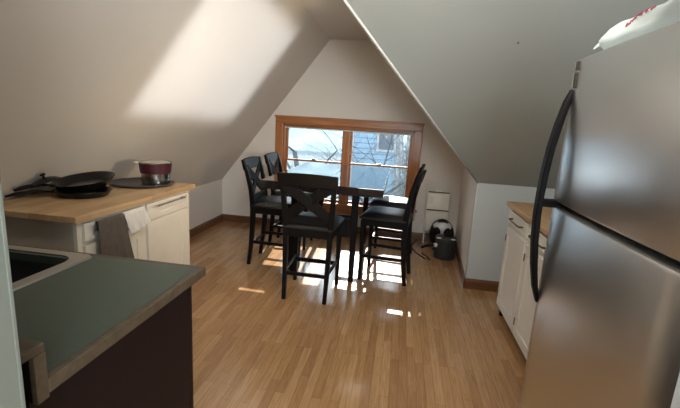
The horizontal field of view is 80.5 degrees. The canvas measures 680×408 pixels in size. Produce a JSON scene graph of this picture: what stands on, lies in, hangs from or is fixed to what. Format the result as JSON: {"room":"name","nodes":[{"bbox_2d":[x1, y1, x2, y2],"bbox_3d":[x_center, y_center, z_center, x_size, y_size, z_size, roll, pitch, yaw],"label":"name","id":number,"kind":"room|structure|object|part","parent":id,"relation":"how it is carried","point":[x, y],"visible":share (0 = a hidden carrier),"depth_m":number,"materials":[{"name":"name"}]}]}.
{"room":"kitchen","nodes":[
{"label":"kitchen","id":0,"kind":"room"},
{"bbox_2d":[0,220,21,407],"bbox_3d":[-1.394,0.011,0.664,1.778,2.410,0.140,5,12,8],"label":"wall","id":1,"kind":"structure","parent":0,"point":[10,397],"depth_m":0.62,"materials":[{"name":"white paint"}]},
{"bbox_2d":[0,177,25,407],"bbox_3d":[-0.508,0.075,0.610,0.008,2.410,0.006,5,12,8],"label":"trim","id":2,"kind":"structure","parent":1,"relation":"attached to","point":[2,214],"depth_m":0.62,"materials":[{"name":"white paint"}]},
{"bbox_2d":[21,361,32,402],"bbox_3d":[-1.246,0.270,0.856,1.353,0.100,0.020,5,12,8],"label":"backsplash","id":3,"kind":"structure","parent":1,"relation":"attached to","point":[25,366],"depth_m":0.76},
{"bbox_2d":[0,0,329,199],"bbox_3d":[-1.405,-0.573,1.918,1.470,1.890,6.910,5,12,8],"label":"ceiling","id":4,"kind":"structure","parent":0,"point":[86,85],"depth_m":2.45,"materials":[{"name":"beige paint"}]},
{"bbox_2d":[189,179,221,229],"bbox_3d":[-2.173,0.573,2.261,0.100,0.580,6.910,5,12,8],"label":"wall","id":5,"kind":"structure","parent":0,"point":[205,201],"depth_m":5.01,"materials":[{"name":"beige paint"}]},
{"bbox_2d":[189,214,222,238],"bbox_3d":[-1.965,0.613,3.345,0.018,0.095,4.560,5,12,8],"label":"baseboard","id":6,"kind":"structure","parent":5,"relation":"attached to","point":[204,226],"depth_m":5.04,"materials":[{"name":"brown wood"}]},
{"bbox_2d":[298,0,369,39],"bbox_3d":[0.636,-1.312,1.454,2.555,0.100,6.910,5,12,8],"label":"ceiling","id":7,"kind":"structure","parent":0,"point":[334,17],"depth_m":3.93,"materials":[{"name":"beige paint"}]},
{"bbox_2d":[222,39,463,235],"bbox_3d":[0.003,-0.839,5.186,3.342,2.430,0.160,5,12,8],"label":"wall","id":8,"kind":"structure","parent":0,"point":[348,79],"depth_m":4.99,"materials":[{"name":"beige paint"}]},
{"bbox_2d":[223,214,429,240],"bbox_3d":[-0.079,0.320,5.333,3.142,0.095,0.018,5,12,8],"label":"baseboard","id":9,"kind":"structure","parent":8,"relation":"attached to","point":[226,217],"depth_m":5.28,"materials":[{"name":"brown wood"}]},
{"bbox_2d":[274,115,424,220],"bbox_3d":[0.075,-0.479,5.226,1.911,1.226,0.237,5,12,8],"label":"window","id":10,"kind":"structure","parent":8,"relation":"in","point":[343,206],"depth_m":5.11,"materials":[{"name":"orange wood"}]},
{"bbox_3d":[-0.361,-0.320,5.324,0.771,0.524,0.030,5,12,8],"label":"sash","id":11,"kind":"part","parent":10,"relation":"part of","materials":[{"name":"orange wood"}]},
{"bbox_3d":[-0.328,-0.781,5.270,0.771,0.460,0.030,5,12,8],"label":"sash","id":12,"kind":"part","parent":10,"relation":"part of","materials":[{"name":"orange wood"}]},
{"bbox_2d":[285,124,412,135],"bbox_3d":[0.095,-0.943,5.076,1.623,0.051,0.055,5,12,8],"label":"window blind","id":13,"kind":"object","parent":10,"relation":"attached to","point":[299,125],"visible":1,"depth_m":5.05,"materials":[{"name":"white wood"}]},
{"bbox_3d":[0.483,-0.245,5.206,0.780,0.524,0.030,5,12,8],"label":"sash","id":14,"kind":"part","parent":10,"relation":"part of","materials":[{"name":"orange wood"}]},
{"bbox_3d":[0.516,-0.707,5.152,0.780,0.460,0.030,5,12,8],"label":"sash","id":15,"kind":"part","parent":10,"relation":"part of","materials":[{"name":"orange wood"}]},
{"bbox_2d":[418,223,423,231],"bbox_3d":[1.038,0.303,5.157,0.070,0.110,0.009,5,12,8],"label":"wall outlet","id":16,"kind":"object","parent":8,"relation":"attached to","point":[420,225],"visible":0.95,"depth_m":5.15,"materials":[{"name":"white plastic"}]},
{"bbox_2d":[190,221,526,407],"bbox_3d":[-0.250,1.082,2.038,4.045,0.100,7.070,5,12,8],"label":"floor","id":17,"kind":"structure","parent":0,"point":[376,341],"depth_m":2.79,"materials":[{"name":"brown wood"}]},
{"bbox_2d":[3,178,194,264],"bbox_3d":[-1.581,0.369,2.604,0.814,0.912,1.137,5,12,8],"label":"base cabinet","id":18,"kind":"object","parent":17,"relation":"on","point":[42,220],"visible":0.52,"depth_m":2.23,"materials":[{"name":"beige paint"}]},
{"bbox_2d":[4,186,112,198],"bbox_3d":[-1.616,-0.074,2.364,0.490,0.047,0.305,-1,12,-20],"label":"frying pan","id":19,"kind":"object","parent":18,"relation":"on","point":[104,191],"visible":0.84,"depth_m":2.29,"materials":[{"name":"black metal"}]},
{"bbox_3d":[-1.719,-0.061,2.227,0.032,0.030,0.221,14,15,41],"label":"pan handle","id":20,"kind":"part","parent":19,"relation":"part of","materials":[{"name":"black plastic"}]},
{"bbox_2d":[13,171,114,192],"bbox_3d":[-1.600,-0.132,2.387,0.469,0.099,0.334,-1,12,-21],"label":"frying pan","id":21,"kind":"object","parent":19,"relation":"on","point":[86,181],"visible":0.96,"depth_m":2.43,"materials":[{"name":"metal"}]},
{"bbox_3d":[-1.698,-0.094,2.234,0.036,0.036,0.192,13,15,40],"label":"handle","id":22,"kind":"part","parent":21,"relation":"part of","materials":[{"name":"black plastic"}]},
{"bbox_2d":[32,173,60,186],"bbox_3d":[-1.663,-0.139,2.269,0.145,0.075,0.151,-3,13,-28],"label":"lid","id":23,"kind":"object","parent":21,"relation":"on","point":[48,179],"visible":0.99,"depth_m":2.23,"materials":[{"name":"black metal"}]},
{"bbox_3d":[-1.240,0.100,2.226,0.016,0.094,0.475,5,12,8],"label":"drawer","id":24,"kind":"part","parent":18,"relation":"part of","materials":[{"name":"beige paint"}]},
{"bbox_3d":[-1.263,0.480,2.304,0.016,0.643,0.475,5,12,8],"label":"door","id":25,"kind":"part","parent":18,"relation":"part of","materials":[{"name":"beige paint"}]},
{"bbox_2d":[95,213,134,258],"bbox_3d":[-1.208,0.246,2.202,0.048,0.382,0.292,5,12,8],"label":"hand towel","id":26,"kind":"object","parent":18,"relation":"hanging from","point":[114,239],"visible":0.64,"depth_m":2.15,"materials":[{"name":"fabric"}]},
{"bbox_3d":[-1.238,0.377,2.551,0.020,0.798,1.060,5,12,8],"label":"frame","id":27,"kind":"part","parent":18,"relation":"part of","materials":[{"name":"beige paint"}]},
{"bbox_2d":[122,206,151,235],"bbox_3d":[-1.177,0.098,2.330,0.050,0.148,0.215,5,12,8],"label":"cloth","id":28,"kind":"object","parent":18,"relation":"hanging from","point":[137,218],"visible":0.99,"depth_m":2.32,"materials":[{"name":"white fabric"}]},
{"bbox_2d":[109,177,174,188],"bbox_3d":[-1.410,-0.151,2.872,0.424,0.019,0.424,5,12,8],"label":"round tray","id":29,"kind":"object","parent":18,"relation":"on","point":[134,183],"visible":0.77,"depth_m":2.82,"materials":[{"name":"metal"}]},
{"bbox_2d":[133,159,171,183],"bbox_3d":[-1.340,-0.238,2.921,0.224,0.165,0.224,5,12,8],"label":"cooking pot","id":30,"kind":"object","parent":29,"relation":"on","point":[154,171],"visible":1,"depth_m":2.84,"materials":[{"name":"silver metal"}]},
{"bbox_3d":[-1.336,-0.309,2.907,0.214,0.020,0.214,5,12,8],"label":"pot lid","id":31,"kind":"part","parent":30,"relation":"part of","materials":[{"name":"clear glass"}]},
{"bbox_3d":[-1.342,-0.202,2.929,0.198,0.090,0.198,5,12,8],"label":"pot","id":32,"kind":"part","parent":30,"relation":"part of","materials":[{"name":"silver metal"}]},
{"bbox_3d":[-1.162,0.004,2.720,0.016,0.094,0.478,5,12,8],"label":"drawer","id":33,"kind":"part","parent":18,"relation":"part of","materials":[{"name":"beige paint"}]},
{"bbox_3d":[-1.185,0.384,2.797,0.016,0.643,0.478,5,12,8],"label":"door","id":34,"kind":"part","parent":18,"relation":"part of","materials":[{"name":"beige paint"}]},
{"bbox_3d":[-1.140,-0.020,2.706,0.038,0.010,0.330,5,12,8],"label":"bar handle","id":35,"kind":"part","parent":18,"relation":"part of","materials":[{"name":"silver metal"}]},
{"bbox_2d":[25,286,193,407],"bbox_3d":[-1.214,0.683,1.273,1.294,0.872,0.662,5,12,8],"label":"base cabinet","id":36,"kind":"object","parent":17,"relation":"on","point":[151,366],"visible":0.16,"depth_m":1.15,"materials":[{"name":"brown wood"}]},
{"bbox_2d":[8,244,205,404],"bbox_3d":[-1.194,0.206,1.140,1.366,0.118,0.720,5,12,8],"label":"countertop","id":37,"kind":"structure","parent":36,"relation":"on","point":[67,318],"depth_m":1.07,"materials":[{"name":"green laminate"}]},
{"bbox_2d":[8,245,91,290],"bbox_3d":[-1.233,0.287,1.258,0.650,0.182,0.487,5,12,8],"label":"sink","id":38,"kind":"object","parent":37,"relation":"in","point":[23,273],"visible":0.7,"depth_m":1.43,"materials":[{"name":"metal"}]},
{"bbox_3d":[-1.225,0.287,1.266,0.545,0.179,0.405,5,12,8],"label":"bowl","id":39,"kind":"part","parent":38,"relation":"part of","materials":[{"name":"black metal"}]},
{"bbox_3d":[-1.169,0.590,1.530,1.294,0.778,0.020,5,12,8],"label":"frame","id":40,"kind":"part","parent":36,"relation":"part of","materials":[{"name":"brown wood"}]},
{"bbox_2d":[241,156,300,269],"bbox_3d":[-0.666,0.069,4.025,0.535,1.044,0.464,5,12,8],"label":"counter chair","id":41,"kind":"object","parent":17,"relation":"on","point":[262,203],"visible":0.69,"depth_m":3.90,"materials":[{"name":"brown wood"}]},
{"bbox_3d":[-0.879,0.094,3.870,0.127,1.032,0.069,5,12,8],"label":"leg","id":42,"kind":"part","parent":41,"relation":"part of","materials":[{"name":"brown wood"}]},
{"bbox_3d":[-0.870,-0.410,3.963,0.067,0.107,0.464,5,12,8],"label":"rail","id":43,"kind":"part","parent":41,"relation":"part of","materials":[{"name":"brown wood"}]},
{"bbox_3d":[-0.809,-0.084,4.017,0.022,0.075,0.360,5,12,8],"label":"rail","id":44,"kind":"part","parent":41,"relation":"part of","materials":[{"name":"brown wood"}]},
{"bbox_3d":[-0.822,0.024,4.233,0.127,1.032,0.069,5,12,8],"label":"leg","id":45,"kind":"part","parent":41,"relation":"part of","materials":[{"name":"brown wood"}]},
{"bbox_3d":[-0.624,0.035,4.011,0.410,0.067,0.400,5,12,8],"label":"seat frame","id":46,"kind":"part","parent":41,"relation":"part of","materials":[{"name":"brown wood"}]},
{"bbox_2d":[251,195,290,209],"bbox_3d":[-0.616,-0.025,3.998,0.444,0.060,0.443,5,12,8],"label":"seat cushion","id":47,"kind":"object","parent":41,"relation":"on","point":[259,202],"depth_m":3.83,"materials":[{"name":"black leather"}]},
{"bbox_3d":[-0.481,0.352,3.855,0.042,0.575,0.042,5,12,8],"label":"leg","id":48,"kind":"part","parent":41,"relation":"part of","materials":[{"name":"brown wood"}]},
{"bbox_3d":[-0.424,0.280,4.223,0.042,0.575,0.042,5,12,8],"label":"leg","id":49,"kind":"part","parent":41,"relation":"part of","materials":[{"name":"brown wood"}]},
{"bbox_2d":[264,152,312,249],"bbox_3d":[-0.571,-0.050,4.636,0.535,1.044,0.464,5,12,8],"label":"counter chair","id":50,"kind":"object","parent":17,"relation":"on","point":[271,157],"visible":0.27,"depth_m":4.52,"materials":[{"name":"brown wood"}]},
{"bbox_3d":[-0.784,-0.025,4.481,0.127,1.032,0.069,5,12,8],"label":"leg","id":51,"kind":"part","parent":50,"relation":"part of","materials":[{"name":"brown wood"}]},
{"bbox_3d":[-0.774,-0.529,4.574,0.067,0.107,0.464,5,12,8],"label":"rail","id":52,"kind":"part","parent":50,"relation":"part of","materials":[{"name":"brown wood"}]},
{"bbox_3d":[-0.727,-0.096,4.845,0.127,1.032,0.069,5,12,8],"label":"leg","id":53,"kind":"part","parent":50,"relation":"part of","materials":[{"name":"brown wood"}]},
{"bbox_2d":[272,190,311,196],"bbox_3d":[-0.520,-0.144,4.609,0.444,0.060,0.443,5,12,8],"label":"seat cushion","id":54,"kind":"object","parent":50,"relation":"on","point":[274,192],"depth_m":4.44,"materials":[{"name":"black leather"}]},
{"bbox_3d":[-0.386,0.233,4.466,0.042,0.575,0.042,5,12,8],"label":"leg","id":55,"kind":"part","parent":50,"relation":"part of","materials":[{"name":"brown wood"}]},
{"bbox_2d":[277,172,343,304],"bbox_3d":[-0.231,0.240,3.314,0.464,1.044,0.536,5,12,9],"label":"counter chair","id":56,"kind":"object","parent":17,"relation":"on","point":[319,224],"visible":1,"depth_m":3.13,"materials":[{"name":"brown wood"}]},
{"bbox_3d":[-0.447,0.264,3.163,0.069,1.032,0.127,5,12,9],"label":"leg","id":57,"kind":"part","parent":56,"relation":"part of","materials":[{"name":"brown wood"}]},
{"bbox_3d":[-0.392,0.407,3.613,0.042,0.575,0.042,5,12,9],"label":"leg","id":58,"kind":"part","parent":56,"relation":"part of","materials":[{"name":"brown wood"}]},
{"bbox_3d":[-0.243,-0.174,2.994,0.464,0.107,0.067,5,12,9],"label":"rail","id":59,"kind":"part","parent":56,"relation":"part of","materials":[{"name":"brown wood"}]},
{"bbox_3d":[-0.248,0.130,3.137,0.360,0.075,0.022,5,12,9],"label":"rail","id":60,"kind":"part","parent":56,"relation":"part of","materials":[{"name":"brown wood"}]},
{"bbox_2d":[283,212,343,232],"bbox_3d":[-0.217,0.134,3.338,0.443,0.060,0.444,5,12,9],"label":"seat cushion","id":61,"kind":"object","parent":56,"relation":"on","point":[289,224],"depth_m":3.14,"materials":[{"name":"black leather"}]},
{"bbox_3d":[-0.221,0.195,3.345,0.400,0.067,0.410,5,12,9],"label":"seat frame","id":62,"kind":"part","parent":56,"relation":"part of","materials":[{"name":"brown wood"}]},
{"bbox_3d":[-0.078,0.298,3.105,0.069,1.032,0.127,5,12,9],"label":"leg","id":63,"kind":"part","parent":56,"relation":"part of","materials":[{"name":"brown wood"}]},
{"bbox_3d":[-0.018,0.442,3.554,0.042,0.575,0.042,5,12,9],"label":"leg","id":64,"kind":"part","parent":56,"relation":"part of","materials":[{"name":"brown wood"}]},
{"bbox_2d":[260,162,389,281],"bbox_3d":[-0.056,0.134,4.184,1.030,0.920,1.670,5,12,8],"label":"dining table","id":65,"kind":"object","parent":17,"relation":"on","point":[357,182],"visible":0.73,"depth_m":3.65,"materials":[{"name":"brown wood"}]},
{"bbox_3d":[-0.424,0.257,3.699,0.064,0.830,0.064,5,12,8],"label":"leg","id":66,"kind":"part","parent":65,"relation":"part of","materials":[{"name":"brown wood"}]},
{"bbox_3d":[0.119,0.305,3.623,0.064,0.830,0.064,5,12,8],"label":"leg","id":67,"kind":"part","parent":65,"relation":"part of","materials":[{"name":"brown wood"}]},
{"bbox_3d":[0.307,0.072,4.821,0.064,0.830,0.064,5,12,8],"label":"leg","id":68,"kind":"part","parent":65,"relation":"part of","materials":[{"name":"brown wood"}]},
{"bbox_2d":[335,214,350,236],"bbox_3d":[-0.078,0.270,5.203,0.430,0.245,0.180,5,12,8],"label":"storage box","id":69,"kind":"object","parent":17,"relation":"on","point":[346,224],"visible":0.29,"depth_m":5.11,"materials":[{"name":"black plastic"}]},
{"bbox_3d":[-0.072,0.170,5.183,0.430,0.040,0.180,5,12,8],"label":"lid","id":70,"kind":"part","parent":69,"relation":"part of","materials":[{"name":"black plastic"}]},
{"bbox_2d":[358,170,426,285],"bbox_3d":[0.486,0.188,3.779,0.536,1.044,0.464,7,12,16],"label":"counter chair","id":71,"kind":"object","parent":17,"relation":"on","point":[375,216],"visible":1,"depth_m":3.64,"materials":[{"name":"brown wood"}]},
{"bbox_3d":[0.197,0.423,3.709,0.042,0.575,0.042,7,12,16],"label":"leg","id":72,"kind":"part","parent":71,"relation":"part of","materials":[{"name":"brown wood"}]},
{"bbox_3d":[0.306,0.356,4.067,0.042,0.575,0.042,7,12,16],"label":"leg","id":73,"kind":"part","parent":71,"relation":"part of","materials":[{"name":"brown wood"}]},
{"bbox_2d":[359,206,413,222],"bbox_3d":[0.448,0.085,3.771,0.444,0.060,0.443,7,12,16],"label":"seat cushion","id":74,"kind":"object","parent":71,"relation":"on","point":[377,214],"depth_m":3.62,"materials":[{"name":"black leather"}]},
{"bbox_3d":[0.449,0.146,3.782,0.410,0.067,0.400,7,12,16],"label":"seat frame","id":75,"kind":"part","parent":71,"relation":"part of","materials":[{"name":"brown wood"}]},
{"bbox_3d":[0.610,0.248,3.553,0.127,1.032,0.069,7,12,16],"label":"leg","id":76,"kind":"part","parent":71,"relation":"part of","materials":[{"name":"brown wood"}]},
{"bbox_3d":[0.718,0.183,3.906,0.127,1.032,0.069,7,12,16],"label":"leg","id":77,"kind":"part","parent":71,"relation":"part of","materials":[{"name":"brown wood"}]},
{"bbox_3d":[0.737,-0.244,3.622,0.067,0.107,0.464,7,12,16],"label":"rail","id":78,"kind":"part","parent":71,"relation":"part of","materials":[{"name":"brown wood"}]},
{"bbox_2d":[369,164,425,253],"bbox_3d":[0.615,0.068,4.407,0.536,1.044,0.464,6,12,14],"label":"counter chair","id":79,"kind":"object","parent":17,"relation":"on","point":[387,201],"visible":0.4,"depth_m":4.27,"materials":[{"name":"brown wood"}]},
{"bbox_3d":[0.427,0.237,4.689,0.042,0.575,0.042,6,12,14],"label":"leg","id":80,"kind":"part","parent":79,"relation":"part of","materials":[{"name":"brown wood"}]},
{"bbox_2d":[369,195,407,208],"bbox_3d":[0.576,-0.035,4.398,0.444,0.060,0.443,6,12,14],"label":"seat cushion","id":81,"kind":"object","parent":79,"relation":"on","point":[388,201],"depth_m":4.23,"materials":[{"name":"black leather"}]},
{"bbox_3d":[0.747,0.128,4.185,0.127,1.032,0.069,6,12,14],"label":"leg","id":82,"kind":"part","parent":79,"relation":"part of","materials":[{"name":"brown wood"}]},
{"bbox_3d":[0.868,-0.365,4.257,0.067,0.107,0.464,6,12,14],"label":"rail","id":83,"kind":"part","parent":79,"relation":"part of","materials":[{"name":"brown wood"}]},
{"bbox_2d":[412,239,429,259],"bbox_3d":[0.925,0.526,4.792,0.153,0.026,0.774,4,12,1],"label":"power cord","id":84,"kind":"object","parent":17,"relation":"on","point":[416,239],"visible":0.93,"depth_m":4.58,"materials":[{"name":"black plastic"}]},
{"bbox_2d":[422,191,450,242],"bbox_3d":[1.199,0.176,4.997,0.282,0.661,0.066,5,12,8],"label":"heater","id":85,"kind":"object","parent":17,"relation":"on","point":[439,202],"visible":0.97,"depth_m":4.95,"materials":[{"name":"white metal"}]},
{"bbox_3d":[1.197,0.213,5.008,0.246,0.265,0.040,5,12,8],"label":"panel","id":86,"kind":"part","parent":85,"relation":"part of","materials":[{"name":"white metal"}]},
{"bbox_3d":[1.211,-0.031,4.956,0.260,0.205,0.064,5,12,8],"label":"panel","id":87,"kind":"part","parent":85,"relation":"part of","materials":[{"name":"white metal"}]},
{"bbox_2d":[421,233,456,260],"bbox_3d":[1.112,0.458,4.529,0.384,0.286,0.220,6,12,13],"label":"canister","id":88,"kind":"object","parent":17,"relation":"on","point":[444,245],"visible":1,"depth_m":4.44,"materials":[{"name":"black plastic"}]},
{"bbox_2d":[429,219,453,249],"bbox_3d":[1.205,0.368,4.770,0.284,0.377,0.187,6,12,12],"label":"vacuum","id":89,"kind":"object","parent":17,"relation":"on","point":[440,226],"visible":0.62,"depth_m":4.70,"materials":[{"name":"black plastic"}]},
{"bbox_2d":[496,201,551,359],"bbox_3d":[1.443,0.587,2.426,0.639,0.912,1.465,5,12,8],"label":"base cabinet","id":90,"kind":"object","parent":17,"relation":"on","point":[516,303],"visible":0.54,"depth_m":2.70,"materials":[{"name":"white paint"}]},
{"bbox_3d":[1.234,0.518,2.914,0.018,0.628,0.437,5,12,8],"label":"door","id":91,"kind":"part","parent":90,"relation":"part of","materials":[{"name":"white paint"}]},
{"bbox_3d":[1.237,0.133,2.838,0.040,0.011,0.272,5,12,8],"label":"drawer pull","id":92,"kind":"part","parent":90,"relation":"part of","materials":[{"name":"brown metal"}]},
{"bbox_3d":[1.258,0.136,2.835,0.016,0.100,0.437,5,12,8],"label":"drawer","id":93,"kind":"part","parent":90,"relation":"part of","materials":[{"name":"white paint"}]},
{"bbox_3d":[1.188,0.547,2.458,0.018,0.808,1.405,5,12,8],"label":"frame","id":94,"kind":"part","parent":90,"relation":"part of","materials":[{"name":"white paint"}]},
{"bbox_3d":[1.162,0.608,2.451,0.018,0.628,0.424,5,12,8],"label":"door","id":95,"kind":"part","parent":90,"relation":"part of","materials":[{"name":"white paint"}]},
{"bbox_3d":[1.186,0.226,2.373,0.016,0.100,0.424,5,12,8],"label":"drawer","id":96,"kind":"part","parent":90,"relation":"part of","materials":[{"name":"white paint"}]},
{"bbox_2d":[519,21,679,407],"bbox_3d":[1.113,0.412,1.213,0.866,1.700,0.816,5,12,8],"label":"refrigerator","id":97,"kind":"object","parent":17,"relation":"on","point":[605,333],"visible":1,"depth_m":1.09,"materials":[{"name":"silver metal"}]},
{"bbox_3d":[0.783,0.195,1.592,0.073,0.409,0.044,5,12,8],"label":"fridge handle","id":98,"kind":"part","parent":97,"relation":"part of","materials":[{"name":"black plastic"}]},
{"bbox_3d":[0.809,-0.212,1.510,0.076,0.422,0.046,5,12,8],"label":"freezer handle","id":99,"kind":"part","parent":97,"relation":"part of","materials":[{"name":"black plastic"}]},
{"bbox_3d":[0.843,-0.443,1.435,0.011,0.052,0.020,5,12,8],"label":"emblem plate","id":100,"kind":"part","parent":97,"relation":"part of","materials":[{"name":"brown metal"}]},
{"bbox_3d":[0.846,-0.492,1.425,0.011,0.028,0.020,5,12,8],"label":"emblem plate","id":101,"kind":"part","parent":97,"relation":"part of","materials":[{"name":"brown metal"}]},
{"bbox_3d":[0.766,0.596,1.303,0.080,1.063,0.816,5,12,8],"label":"fridge door","id":102,"kind":"part","parent":97,"relation":"part of","materials":[{"name":"silver metal"}]},
{"bbox_3d":[0.813,-0.195,1.142,0.080,0.519,0.816,5,12,8],"label":"freezer door","id":103,"kind":"part","parent":97,"relation":"part of","materials":[{"name":"silver metal"}]},
{"bbox_3d":[0.819,0.070,1.192,0.036,0.022,0.808,5,12,8],"label":"door gap trim","id":104,"kind":"part","parent":97,"relation":"part of","materials":[{"name":"black plastic"}]},
{"bbox_2d":[593,0,679,49],"bbox_3d":[0.937,-0.487,1.027,0.278,0.108,1.022,5,12,8],"label":"plastic bag","id":105,"kind":"object","parent":97,"relation":"on","point":[667,13],"visible":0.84,"depth_m":1.09,"materials":[{"name":"white plastic"}]},
{"bbox_2d":[455,167,475,272],"bbox_3d":[1.387,0.147,4.369,0.080,0.990,1.585,6,12,11],"label":"wall","id":106,"kind":"structure","parent":0,"point":[468,186],"depth_m":4.23,"materials":[{"name":"beige paint"}]},
{"bbox_2d":[455,241,465,286],"bbox_3d":[1.303,0.592,4.406,0.018,0.095,1.502,6,12,11],"label":"baseboard","id":107,"kind":"structure","parent":106,"relation":"attached to","point":[461,270],"depth_m":4.12,"materials":[{"name":"brown wood"}]},
{"bbox_2d":[346,0,667,188],"bbox_3d":[0.953,-0.818,2.868,2.233,1.468,1.191,5,12,8],"label":"ceiling","id":108,"kind":"structure","parent":0,"point":[497,100],"depth_m":2.67,"materials":[{"name":"grey paint"}]},
{"bbox_2d":[465,183,554,281],"bbox_3d":[1.630,0.311,3.588,0.898,1.010,0.080,5,12,8],"label":"wall","id":109,"kind":"structure","parent":0,"point":[491,215],"depth_m":3.57,"materials":[{"name":"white paint"}]},
{"bbox_2d":[343,0,478,183],"bbox_3d":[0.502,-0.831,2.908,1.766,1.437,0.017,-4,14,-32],"label":"trim","id":110,"kind":"structure","parent":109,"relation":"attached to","point":[345,1],"depth_m":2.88,"materials":[{"name":"white paint"}]},
{"bbox_2d":[465,184,477,277],"bbox_3d":[1.181,0.255,3.605,0.009,0.900,0.009,10,13,30],"label":"trim","id":111,"kind":"structure","parent":109,"relation":"attached to","point":[477,184],"depth_m":3.60,"materials":[{"name":"white paint"}]},
{"bbox_2d":[463,278,498,291],"bbox_3d":[1.537,0.763,3.640,0.816,0.095,0.018,5,12,8],"label":"baseboard","id":112,"kind":"structure","parent":109,"relation":"attached to","point":[476,284],"depth_m":3.67,"materials":[{"name":"brown wood"}]},
{"label":"outside","id":113,"kind":"structure","parent":0,"visible":0},
{"bbox_2d":[287,150,404,199],"bbox_3d":[32.101,-35.755,207.307,500.000,0.200,414.490,5,12,8],"label":"ground","id":114,"kind":"structure","parent":113,"point":[301,154],"depth_m":50.58,"materials":[{"name":"white snow"}]},
{"bbox_2d":[287,128,405,200],"bbox_3d":[-0.896,-0.497,9.252,5.731,6.040,4.652,2,12,-6],"label":"bare tree","id":115,"kind":"object","parent":114,"relation":"on","point":[296,163],"visible":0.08,"depth_m":9.12,"materials":[{"name":"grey plant"}]},
{"bbox_2d":[302,130,407,201],"bbox_3d":[1.112,-0.122,8.646,4.306,5.829,3.346,2,12,-8],"label":"bare tree","id":116,"kind":"object","parent":114,"relation":"on","point":[386,159],"visible":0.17,"depth_m":7.96,"materials":[{"name":"grey plant"}]},
{"bbox_2d":[348,132,402,201],"bbox_3d":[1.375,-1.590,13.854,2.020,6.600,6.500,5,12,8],"label":"house","id":117,"kind":"structure","parent":114,"relation":"on","point":[363,142],"depth_m":10.89,"materials":[{"name":"blue"}]},
{"bbox_3d":[1.252,-1.708,10.788,0.400,0.500,0.018,5,12,8],"label":"pane","id":118,"kind":"part","parent":117,"relation":"part of","materials":[{"name":"grey glass"}]},
{"bbox_2d":[390,134,409,196],"bbox_3d":[1.675,0.408,8.994,1.409,4.674,1.602,5,12,8],"label":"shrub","id":119,"kind":"object","parent":114,"relation":"on","point":[399,163],"visible":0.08,"depth_m":8.68,"materials":[{"name":"grey plant"}]},
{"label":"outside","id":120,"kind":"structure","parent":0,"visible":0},
{"bbox_2d":[288,128,406,157],"bbox_3d":[11.717,-19.271,71.719,320.000,19.398,34.000,5,12,8],"label":"sky","id":121,"kind":"structure","parent":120,"point":[296,135],"depth_m":60.62,"materials":[{"name":"white"}]}
]}

